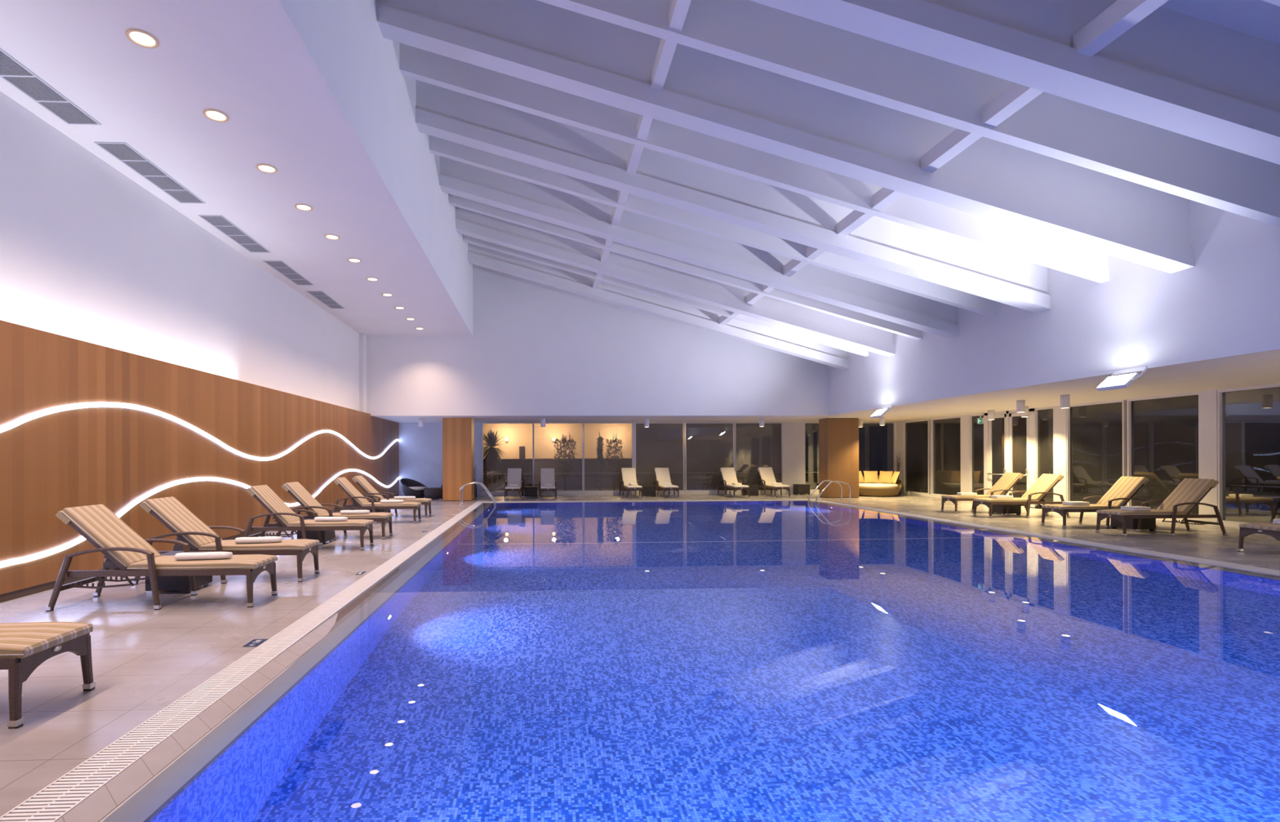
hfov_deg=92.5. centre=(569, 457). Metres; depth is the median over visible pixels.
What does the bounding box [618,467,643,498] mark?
sun lounger
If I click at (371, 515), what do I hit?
seat cushion
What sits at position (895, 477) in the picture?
cushion
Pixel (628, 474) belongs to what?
cushion
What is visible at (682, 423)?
window
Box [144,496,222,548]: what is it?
cushion
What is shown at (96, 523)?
cushion
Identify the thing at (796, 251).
beam
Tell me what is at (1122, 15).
beam
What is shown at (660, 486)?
seat cushion
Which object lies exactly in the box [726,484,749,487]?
seat cushion
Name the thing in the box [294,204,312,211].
recessed light
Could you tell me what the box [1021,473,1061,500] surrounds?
cushion
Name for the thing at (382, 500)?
rolled towel
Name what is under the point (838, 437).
wood column
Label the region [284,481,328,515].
cushion
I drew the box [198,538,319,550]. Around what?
seat cushion
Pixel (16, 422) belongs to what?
light
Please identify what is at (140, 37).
recessed light
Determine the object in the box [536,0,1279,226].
beam
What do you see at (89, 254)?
wall
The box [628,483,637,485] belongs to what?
folded towel
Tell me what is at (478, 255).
beam
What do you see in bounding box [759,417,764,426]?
lamp
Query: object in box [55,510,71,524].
headrest cover
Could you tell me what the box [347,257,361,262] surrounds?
recessed light
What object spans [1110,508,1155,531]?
side table
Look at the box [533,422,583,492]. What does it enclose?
window
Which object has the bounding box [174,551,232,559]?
rolled towel
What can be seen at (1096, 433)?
window
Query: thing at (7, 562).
light
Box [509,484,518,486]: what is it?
folded towel
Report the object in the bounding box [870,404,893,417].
floodlight
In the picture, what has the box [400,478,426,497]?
tub chair
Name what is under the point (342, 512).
rolled towel
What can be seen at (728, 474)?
cushion
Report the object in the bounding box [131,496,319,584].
sun lounger
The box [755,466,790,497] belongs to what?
sun lounger
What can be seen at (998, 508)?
side table
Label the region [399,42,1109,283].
beam
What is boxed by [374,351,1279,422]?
ceiling
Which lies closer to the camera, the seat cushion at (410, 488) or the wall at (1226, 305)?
the wall at (1226, 305)
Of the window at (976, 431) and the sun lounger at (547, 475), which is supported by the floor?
the sun lounger at (547, 475)
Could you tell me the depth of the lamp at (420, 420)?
21.32 m
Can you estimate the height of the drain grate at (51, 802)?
0.101 m
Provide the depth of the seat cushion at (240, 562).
6.16 m
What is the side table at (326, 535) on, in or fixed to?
on the floor
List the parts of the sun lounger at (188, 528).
leg, backrest frame, leg, armrest, leg, armrest, frame, leg, leg, leg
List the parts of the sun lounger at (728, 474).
leg, frame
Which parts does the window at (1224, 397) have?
pane, guard rail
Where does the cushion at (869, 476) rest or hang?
on the daybed
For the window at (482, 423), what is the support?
in the wall at (420, 448)
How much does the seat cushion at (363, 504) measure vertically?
0.071 m
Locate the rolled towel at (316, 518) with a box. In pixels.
[314,516,347,521]
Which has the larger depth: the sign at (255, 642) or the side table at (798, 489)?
the side table at (798, 489)
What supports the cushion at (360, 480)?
on the sun lounger at (361, 481)
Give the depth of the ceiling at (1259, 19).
6.32 m
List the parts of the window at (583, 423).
guard rail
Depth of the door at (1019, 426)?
18.41 m
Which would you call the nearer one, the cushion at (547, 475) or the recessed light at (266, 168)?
the recessed light at (266, 168)
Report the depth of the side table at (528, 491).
22.87 m
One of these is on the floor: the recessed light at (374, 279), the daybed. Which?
the daybed
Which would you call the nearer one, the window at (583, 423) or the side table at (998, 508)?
the side table at (998, 508)
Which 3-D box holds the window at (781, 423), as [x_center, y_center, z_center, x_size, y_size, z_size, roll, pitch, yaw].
[7.638,-0.041,24.636,1.970,2.760,0.195,0,0,-3]
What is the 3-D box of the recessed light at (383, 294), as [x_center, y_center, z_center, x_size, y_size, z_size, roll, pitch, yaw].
[-4.495,-4.008,14.988,0.270,0.014,0.270,0,0,-3]
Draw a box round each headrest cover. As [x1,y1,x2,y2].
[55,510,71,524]
[139,501,151,513]
[245,487,254,496]
[281,484,288,492]
[1142,478,1149,484]
[1211,480,1218,488]
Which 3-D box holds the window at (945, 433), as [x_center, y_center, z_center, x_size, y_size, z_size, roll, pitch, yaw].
[13.537,-0.026,21.769,0.195,2.790,1.640,0,0,-3]
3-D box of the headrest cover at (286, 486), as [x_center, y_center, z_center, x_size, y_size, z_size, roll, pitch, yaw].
[-5.261,0.562,11.480,0.142,0.144,0.544,0,0,-3]
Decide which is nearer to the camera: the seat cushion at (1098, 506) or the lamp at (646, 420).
the seat cushion at (1098, 506)
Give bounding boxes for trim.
[359,333,367,413]
[984,408,1039,506]
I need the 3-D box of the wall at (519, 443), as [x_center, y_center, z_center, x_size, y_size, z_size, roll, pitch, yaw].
[-4.060,-0.636,32.038,14.900,4.500,0.430,0,0,-3]
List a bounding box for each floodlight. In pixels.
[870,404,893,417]
[1096,365,1146,391]
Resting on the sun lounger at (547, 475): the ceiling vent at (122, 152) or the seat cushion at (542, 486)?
the seat cushion at (542, 486)
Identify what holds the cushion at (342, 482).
on the sun lounger at (354, 495)
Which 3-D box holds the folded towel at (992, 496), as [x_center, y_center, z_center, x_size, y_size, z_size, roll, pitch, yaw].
[10.694,0.975,15.053,0.400,0.072,0.260,0,0,4]
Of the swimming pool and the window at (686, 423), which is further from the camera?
the window at (686, 423)
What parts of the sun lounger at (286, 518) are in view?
leg, leg, backrest frame, armrest, leg, armrest, frame, leg, leg, leg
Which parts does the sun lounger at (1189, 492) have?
leg, leg, leg, armrest, frame, leg, leg, armrest, backrest frame, leg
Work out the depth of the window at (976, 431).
20.30 m
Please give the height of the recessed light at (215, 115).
0.014 m
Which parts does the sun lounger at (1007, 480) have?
leg, leg, armrest, frame, armrest, backrest frame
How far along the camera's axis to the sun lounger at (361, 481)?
15.40 m
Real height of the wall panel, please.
2.960 m
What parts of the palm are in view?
crown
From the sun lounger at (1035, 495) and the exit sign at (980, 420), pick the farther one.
the exit sign at (980, 420)
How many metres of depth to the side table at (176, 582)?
6.77 m
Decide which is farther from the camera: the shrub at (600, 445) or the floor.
the shrub at (600, 445)
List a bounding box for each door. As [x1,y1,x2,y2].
[986,413,1006,495]
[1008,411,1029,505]
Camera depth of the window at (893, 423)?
24.83 m
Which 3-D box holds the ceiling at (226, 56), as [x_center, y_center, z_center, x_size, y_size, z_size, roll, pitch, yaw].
[-4.600,-4.139,8.367,3.410,0.250,23.520,0,0,-3]
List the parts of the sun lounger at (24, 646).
leg, frame, leg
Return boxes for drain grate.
[0,502,483,821]
[476,499,810,502]
[810,499,1279,575]
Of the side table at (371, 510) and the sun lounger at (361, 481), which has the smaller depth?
the side table at (371, 510)
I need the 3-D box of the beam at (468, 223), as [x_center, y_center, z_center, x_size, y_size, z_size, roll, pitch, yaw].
[2.928,-5.005,17.176,12.110,4.397,1.360,0,0,-3]
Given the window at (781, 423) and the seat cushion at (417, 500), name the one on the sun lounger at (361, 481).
the seat cushion at (417, 500)
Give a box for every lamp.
[418,417,423,426]
[540,417,545,426]
[644,418,648,426]
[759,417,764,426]
[858,418,862,427]
[879,417,884,425]
[987,409,994,420]
[1016,400,1025,412]
[1021,406,1028,417]
[1060,394,1070,408]
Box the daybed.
[858,475,902,496]
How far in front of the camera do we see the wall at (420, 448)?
24.06 m
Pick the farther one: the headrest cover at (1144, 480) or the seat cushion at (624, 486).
the seat cushion at (624, 486)
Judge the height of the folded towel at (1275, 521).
0.072 m
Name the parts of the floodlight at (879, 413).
glass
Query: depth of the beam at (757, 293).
15.31 m
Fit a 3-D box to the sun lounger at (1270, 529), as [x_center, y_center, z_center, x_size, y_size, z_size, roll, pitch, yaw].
[11.402,0.938,9.238,1.996,1.060,0.686,0,0,-3]
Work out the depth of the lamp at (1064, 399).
13.92 m
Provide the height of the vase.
1.321 m
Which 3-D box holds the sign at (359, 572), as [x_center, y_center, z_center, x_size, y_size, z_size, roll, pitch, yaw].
[-2.731,1.509,7.948,0.090,0.005,0.210,0,0,-3]
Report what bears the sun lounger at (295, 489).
on the floor
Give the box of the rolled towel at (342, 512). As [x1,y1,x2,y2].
[340,510,369,514]
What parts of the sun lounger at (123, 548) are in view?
leg, backrest frame, leg, armrest, leg, armrest, frame, leg, leg, leg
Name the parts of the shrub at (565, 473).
stem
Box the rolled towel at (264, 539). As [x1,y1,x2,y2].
[235,536,282,543]
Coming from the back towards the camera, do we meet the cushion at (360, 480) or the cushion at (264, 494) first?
the cushion at (360, 480)
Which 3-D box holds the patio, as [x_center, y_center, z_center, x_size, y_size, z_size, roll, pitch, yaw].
[3.263,1.589,28.420,23.000,0.100,7.500,0,0,-3]
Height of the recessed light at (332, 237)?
0.014 m
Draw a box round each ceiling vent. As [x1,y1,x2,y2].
[0,48,102,125]
[93,142,205,204]
[198,214,271,253]
[262,260,314,285]
[306,290,345,308]
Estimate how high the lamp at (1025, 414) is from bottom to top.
0.302 m
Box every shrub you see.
[553,432,577,490]
[595,432,604,490]
[604,434,623,490]
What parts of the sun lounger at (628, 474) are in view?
frame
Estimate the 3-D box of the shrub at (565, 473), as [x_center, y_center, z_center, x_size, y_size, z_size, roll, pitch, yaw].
[-0.184,0.206,27.615,1.063,2.691,1.122,0,0,41]
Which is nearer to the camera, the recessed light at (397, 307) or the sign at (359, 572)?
the sign at (359, 572)
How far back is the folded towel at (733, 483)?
22.78 m
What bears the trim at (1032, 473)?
attached to the wall at (1208, 399)
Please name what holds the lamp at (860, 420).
attached to the ceiling at (1262, 369)
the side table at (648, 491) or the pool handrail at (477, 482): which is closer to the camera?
the pool handrail at (477, 482)
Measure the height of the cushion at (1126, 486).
0.640 m
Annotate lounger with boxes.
[0,621,95,728]
[44,504,277,611]
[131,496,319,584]
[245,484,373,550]
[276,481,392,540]
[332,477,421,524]
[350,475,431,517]
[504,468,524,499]
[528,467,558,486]
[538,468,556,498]
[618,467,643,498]
[653,467,679,498]
[717,467,750,497]
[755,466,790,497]
[940,472,1026,513]
[973,473,1070,518]
[1040,475,1157,528]
[1095,478,1227,536]
[1236,522,1279,551]
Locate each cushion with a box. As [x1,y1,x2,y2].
[0,621,93,657]
[62,504,161,567]
[127,554,277,569]
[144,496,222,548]
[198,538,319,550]
[249,484,299,524]
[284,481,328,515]
[286,519,373,526]
[318,512,392,518]
[335,477,368,504]
[354,475,384,500]
[361,502,421,506]
[377,497,431,502]
[408,486,426,490]
[505,485,520,488]
[506,468,521,485]
[540,468,554,485]
[540,484,555,488]
[621,467,636,484]
[623,484,642,488]
[655,467,671,484]
[658,484,678,488]
[720,467,737,484]
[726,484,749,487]
[758,466,776,484]
[763,484,789,487]
[858,471,864,482]
[863,471,879,483]
[878,471,893,483]
[890,471,900,484]
[941,494,990,498]
[973,497,1038,502]
[985,472,1022,495]
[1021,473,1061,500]
[1041,503,1119,509]
[1096,475,1146,506]
[1096,509,1185,515]
[1156,478,1214,513]
[1239,522,1279,531]
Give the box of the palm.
[483,427,508,491]
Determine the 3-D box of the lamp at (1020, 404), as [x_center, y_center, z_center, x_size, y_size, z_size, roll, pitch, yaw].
[11.336,-1.288,15.292,0.176,0.302,0.176,0,0,-3]
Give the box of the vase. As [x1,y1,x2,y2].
[474,466,476,497]
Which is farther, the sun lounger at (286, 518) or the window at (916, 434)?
the window at (916, 434)
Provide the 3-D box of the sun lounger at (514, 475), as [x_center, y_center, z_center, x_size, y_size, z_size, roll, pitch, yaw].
[-2.114,0.966,22.932,0.686,1.096,1.996,0,0,-3]
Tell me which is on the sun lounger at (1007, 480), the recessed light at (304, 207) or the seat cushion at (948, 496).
the seat cushion at (948, 496)
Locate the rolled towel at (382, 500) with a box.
[380,499,403,502]
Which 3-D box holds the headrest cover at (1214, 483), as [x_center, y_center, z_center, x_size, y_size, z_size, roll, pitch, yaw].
[12.135,0.503,11.713,0.142,0.144,0.544,0,0,-3]
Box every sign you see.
[243,639,267,646]
[355,571,366,574]
[977,412,983,423]
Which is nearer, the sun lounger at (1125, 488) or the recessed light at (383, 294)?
the sun lounger at (1125, 488)
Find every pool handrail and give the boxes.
[458,481,496,505]
[807,480,851,503]
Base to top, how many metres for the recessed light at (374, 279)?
0.014 m
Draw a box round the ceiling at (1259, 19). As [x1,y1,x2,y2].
[1160,0,1279,44]
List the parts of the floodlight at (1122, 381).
glass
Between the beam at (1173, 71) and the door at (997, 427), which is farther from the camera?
the door at (997, 427)
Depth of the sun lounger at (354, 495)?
14.03 m
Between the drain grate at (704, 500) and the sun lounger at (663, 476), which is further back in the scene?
the sun lounger at (663, 476)
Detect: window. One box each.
[481,422,533,492]
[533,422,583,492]
[582,422,633,491]
[635,422,684,491]
[684,422,734,491]
[734,422,783,490]
[804,422,818,490]
[862,422,895,473]
[902,419,930,493]
[930,416,960,495]
[968,413,984,494]
[1034,407,1053,505]
[1066,400,1127,506]
[1127,392,1199,519]
[1217,384,1279,524]
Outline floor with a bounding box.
[0,493,1279,817]
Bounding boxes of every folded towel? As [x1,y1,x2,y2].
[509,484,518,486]
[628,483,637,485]
[732,482,742,484]
[770,482,782,484]
[956,492,977,495]
[990,495,1013,498]
[1062,501,1089,505]
[1120,506,1151,511]
[1272,519,1279,524]
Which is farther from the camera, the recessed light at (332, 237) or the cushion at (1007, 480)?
the cushion at (1007, 480)
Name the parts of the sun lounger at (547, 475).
frame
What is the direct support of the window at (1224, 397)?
in the wall at (1208, 399)
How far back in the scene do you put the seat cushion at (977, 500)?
14.82 m
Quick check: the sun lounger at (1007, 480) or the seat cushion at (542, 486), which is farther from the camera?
the seat cushion at (542, 486)
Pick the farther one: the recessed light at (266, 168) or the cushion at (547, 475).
the cushion at (547, 475)
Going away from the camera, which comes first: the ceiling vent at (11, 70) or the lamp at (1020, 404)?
the ceiling vent at (11, 70)
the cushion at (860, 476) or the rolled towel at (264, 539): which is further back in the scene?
the cushion at (860, 476)
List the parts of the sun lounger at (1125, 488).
leg, leg, frame, leg, armrest, leg, armrest, backrest frame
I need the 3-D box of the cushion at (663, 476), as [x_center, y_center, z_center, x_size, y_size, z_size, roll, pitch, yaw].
[3.638,0.738,23.702,0.536,0.678,0.578,0,0,-3]
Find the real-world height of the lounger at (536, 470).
1.100 m
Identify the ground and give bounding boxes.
[736,470,1279,522]
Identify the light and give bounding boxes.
[0,401,399,460]
[0,468,399,568]
[124,28,159,48]
[202,108,229,122]
[255,163,277,173]
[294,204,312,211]
[324,234,340,239]
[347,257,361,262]
[366,277,378,281]
[382,293,393,296]
[395,306,404,309]
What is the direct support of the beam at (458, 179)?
attached to the wall at (1226, 305)
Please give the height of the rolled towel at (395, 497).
0.076 m
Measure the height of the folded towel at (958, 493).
0.072 m
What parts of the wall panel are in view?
skirting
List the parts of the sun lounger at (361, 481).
backrest frame, armrest, armrest, frame, leg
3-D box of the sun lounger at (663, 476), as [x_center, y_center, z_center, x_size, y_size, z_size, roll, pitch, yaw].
[3.661,0.947,23.186,0.686,1.096,1.996,0,0,-3]
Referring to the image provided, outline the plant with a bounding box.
[893,453,902,494]
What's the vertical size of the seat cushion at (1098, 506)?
0.071 m
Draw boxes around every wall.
[0,91,359,410]
[255,0,472,336]
[366,264,833,416]
[398,422,896,496]
[483,423,631,458]
[483,457,732,488]
[826,200,1279,416]
[896,383,1279,528]
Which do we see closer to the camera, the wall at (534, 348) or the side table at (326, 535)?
the side table at (326, 535)
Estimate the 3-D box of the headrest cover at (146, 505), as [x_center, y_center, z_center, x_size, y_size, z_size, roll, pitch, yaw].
[-5.130,0.602,7.602,0.146,0.139,0.544,0,0,-3]
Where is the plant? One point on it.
(898, 460)
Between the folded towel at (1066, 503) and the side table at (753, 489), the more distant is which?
the side table at (753, 489)
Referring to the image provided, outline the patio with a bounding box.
[483,485,818,491]
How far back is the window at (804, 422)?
24.63 m
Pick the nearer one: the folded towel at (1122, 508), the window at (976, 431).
the folded towel at (1122, 508)
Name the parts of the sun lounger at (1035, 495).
leg, leg, leg, armrest, frame, leg, armrest, backrest frame, leg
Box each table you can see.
[145,551,213,594]
[297,519,333,544]
[363,509,388,512]
[423,487,442,499]
[524,486,537,497]
[640,485,656,497]
[742,484,759,496]
[792,484,810,494]
[991,504,1021,515]
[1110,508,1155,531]
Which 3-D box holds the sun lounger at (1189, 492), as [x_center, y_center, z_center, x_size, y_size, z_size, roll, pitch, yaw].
[11.296,0.939,11.676,1.996,1.060,0.686,0,0,-3]
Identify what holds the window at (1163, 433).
in the wall at (1208, 399)
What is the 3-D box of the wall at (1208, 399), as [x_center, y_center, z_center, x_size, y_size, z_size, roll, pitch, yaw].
[13.984,0.003,11.174,0.180,2.900,27.500,0,0,-3]
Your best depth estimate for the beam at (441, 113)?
11.42 m
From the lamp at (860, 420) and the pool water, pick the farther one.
the lamp at (860, 420)
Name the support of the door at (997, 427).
in the wall at (1208, 399)
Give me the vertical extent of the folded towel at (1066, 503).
0.072 m
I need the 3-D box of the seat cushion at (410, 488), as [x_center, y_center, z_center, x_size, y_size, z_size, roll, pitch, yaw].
[-5.777,1.155,22.718,0.810,0.130,0.810,0,0,27]
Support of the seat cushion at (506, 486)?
on the sun lounger at (514, 475)
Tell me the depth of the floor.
5.86 m
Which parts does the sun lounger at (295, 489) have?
leg, backrest frame, armrest, armrest, leg, frame, leg, leg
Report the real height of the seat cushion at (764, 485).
0.071 m
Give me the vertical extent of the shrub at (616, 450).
2.698 m
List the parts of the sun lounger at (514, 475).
frame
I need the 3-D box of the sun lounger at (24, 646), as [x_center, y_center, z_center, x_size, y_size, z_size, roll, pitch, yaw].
[-4.073,1.010,3.645,1.996,1.021,0.686,0,0,-3]
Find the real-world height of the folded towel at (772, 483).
0.072 m
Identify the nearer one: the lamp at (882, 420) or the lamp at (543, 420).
the lamp at (882, 420)
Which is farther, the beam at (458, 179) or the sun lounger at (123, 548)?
the beam at (458, 179)
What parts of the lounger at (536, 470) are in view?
seat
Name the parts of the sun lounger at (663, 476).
leg, frame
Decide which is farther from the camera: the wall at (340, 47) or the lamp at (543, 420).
the lamp at (543, 420)
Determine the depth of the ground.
20.34 m
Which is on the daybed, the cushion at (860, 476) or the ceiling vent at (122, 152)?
the cushion at (860, 476)
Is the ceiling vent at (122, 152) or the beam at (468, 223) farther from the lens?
the beam at (468, 223)
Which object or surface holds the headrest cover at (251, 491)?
attached to the sun lounger at (286, 518)
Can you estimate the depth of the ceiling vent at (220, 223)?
10.85 m
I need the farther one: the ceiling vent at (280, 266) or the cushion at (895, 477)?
the cushion at (895, 477)
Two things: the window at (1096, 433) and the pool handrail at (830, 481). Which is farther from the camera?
the pool handrail at (830, 481)
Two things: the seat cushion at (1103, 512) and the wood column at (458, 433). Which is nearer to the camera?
the seat cushion at (1103, 512)
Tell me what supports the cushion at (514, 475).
on the sun lounger at (514, 475)
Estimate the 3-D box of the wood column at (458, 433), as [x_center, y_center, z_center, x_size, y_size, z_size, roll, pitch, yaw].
[-3.938,0.063,21.548,1.000,2.900,0.800,0,0,-3]
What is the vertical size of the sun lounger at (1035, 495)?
1.060 m
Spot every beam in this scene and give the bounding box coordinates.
[377,0,1194,273]
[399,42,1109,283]
[415,80,1050,313]
[429,135,997,317]
[439,155,959,338]
[448,194,922,340]
[455,206,895,356]
[462,234,868,356]
[467,242,848,369]
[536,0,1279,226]
[668,0,1279,164]
[1072,0,1279,57]
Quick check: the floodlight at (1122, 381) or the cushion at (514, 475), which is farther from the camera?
the cushion at (514, 475)
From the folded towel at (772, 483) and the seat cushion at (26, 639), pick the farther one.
the folded towel at (772, 483)
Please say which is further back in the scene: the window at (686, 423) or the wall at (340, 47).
the window at (686, 423)
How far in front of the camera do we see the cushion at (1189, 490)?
11.63 m
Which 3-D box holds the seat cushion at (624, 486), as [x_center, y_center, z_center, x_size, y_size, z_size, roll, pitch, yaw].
[2.348,1.075,22.765,0.536,0.071,1.270,0,0,-3]
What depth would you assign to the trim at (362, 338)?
19.62 m
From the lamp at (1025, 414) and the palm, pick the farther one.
the palm
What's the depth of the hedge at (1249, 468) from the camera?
22.21 m
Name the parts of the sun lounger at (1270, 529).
leg, frame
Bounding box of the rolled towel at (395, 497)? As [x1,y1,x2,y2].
[394,496,415,499]
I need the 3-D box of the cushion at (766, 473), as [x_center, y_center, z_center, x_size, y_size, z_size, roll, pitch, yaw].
[7.763,0.723,23.883,0.536,0.678,0.578,0,0,-3]
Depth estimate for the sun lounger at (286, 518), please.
9.95 m
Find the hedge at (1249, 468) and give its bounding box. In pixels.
[1230,452,1279,502]
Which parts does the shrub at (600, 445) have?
stem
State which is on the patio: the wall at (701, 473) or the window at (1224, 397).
the wall at (701, 473)
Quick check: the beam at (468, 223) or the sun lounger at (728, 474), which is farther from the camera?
the sun lounger at (728, 474)
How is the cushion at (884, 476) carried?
on the daybed
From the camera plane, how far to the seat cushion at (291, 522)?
9.96 m
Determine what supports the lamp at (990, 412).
attached to the ceiling at (1262, 369)
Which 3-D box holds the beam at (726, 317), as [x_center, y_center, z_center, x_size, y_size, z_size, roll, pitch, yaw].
[2.870,-5.100,18.484,12.110,4.207,1.260,0,0,-3]
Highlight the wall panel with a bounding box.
[0,320,399,602]
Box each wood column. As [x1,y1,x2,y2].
[442,417,474,501]
[818,417,858,497]
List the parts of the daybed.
mattress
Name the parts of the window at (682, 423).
guard rail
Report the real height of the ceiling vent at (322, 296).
0.012 m
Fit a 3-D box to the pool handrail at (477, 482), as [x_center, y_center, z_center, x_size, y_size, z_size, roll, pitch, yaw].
[-2.971,1.550,19.663,1.146,1.520,0.540,0,0,-3]
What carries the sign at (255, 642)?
on the floor
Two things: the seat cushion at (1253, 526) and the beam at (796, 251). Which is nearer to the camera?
the seat cushion at (1253, 526)
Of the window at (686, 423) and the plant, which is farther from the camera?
the window at (686, 423)
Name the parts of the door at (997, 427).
pane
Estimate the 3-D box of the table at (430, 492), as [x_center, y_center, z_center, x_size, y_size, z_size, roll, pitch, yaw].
[-4.928,1.317,22.305,0.840,0.400,0.840,0,0,-3]
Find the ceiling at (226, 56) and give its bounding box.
[0,0,466,336]
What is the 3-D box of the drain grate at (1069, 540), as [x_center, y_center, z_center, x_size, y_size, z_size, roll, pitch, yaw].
[8.954,1.519,11.303,0.290,0.101,19.720,0,0,-3]
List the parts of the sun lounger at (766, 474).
leg, frame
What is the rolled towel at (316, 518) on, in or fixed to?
on the sun lounger at (286, 518)
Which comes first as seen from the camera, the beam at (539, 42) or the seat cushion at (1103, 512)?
the beam at (539, 42)
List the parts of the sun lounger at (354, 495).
leg, backrest frame, armrest, armrest, leg, frame, leg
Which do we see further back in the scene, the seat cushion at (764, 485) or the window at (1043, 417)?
the seat cushion at (764, 485)
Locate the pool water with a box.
[97,500,1279,821]

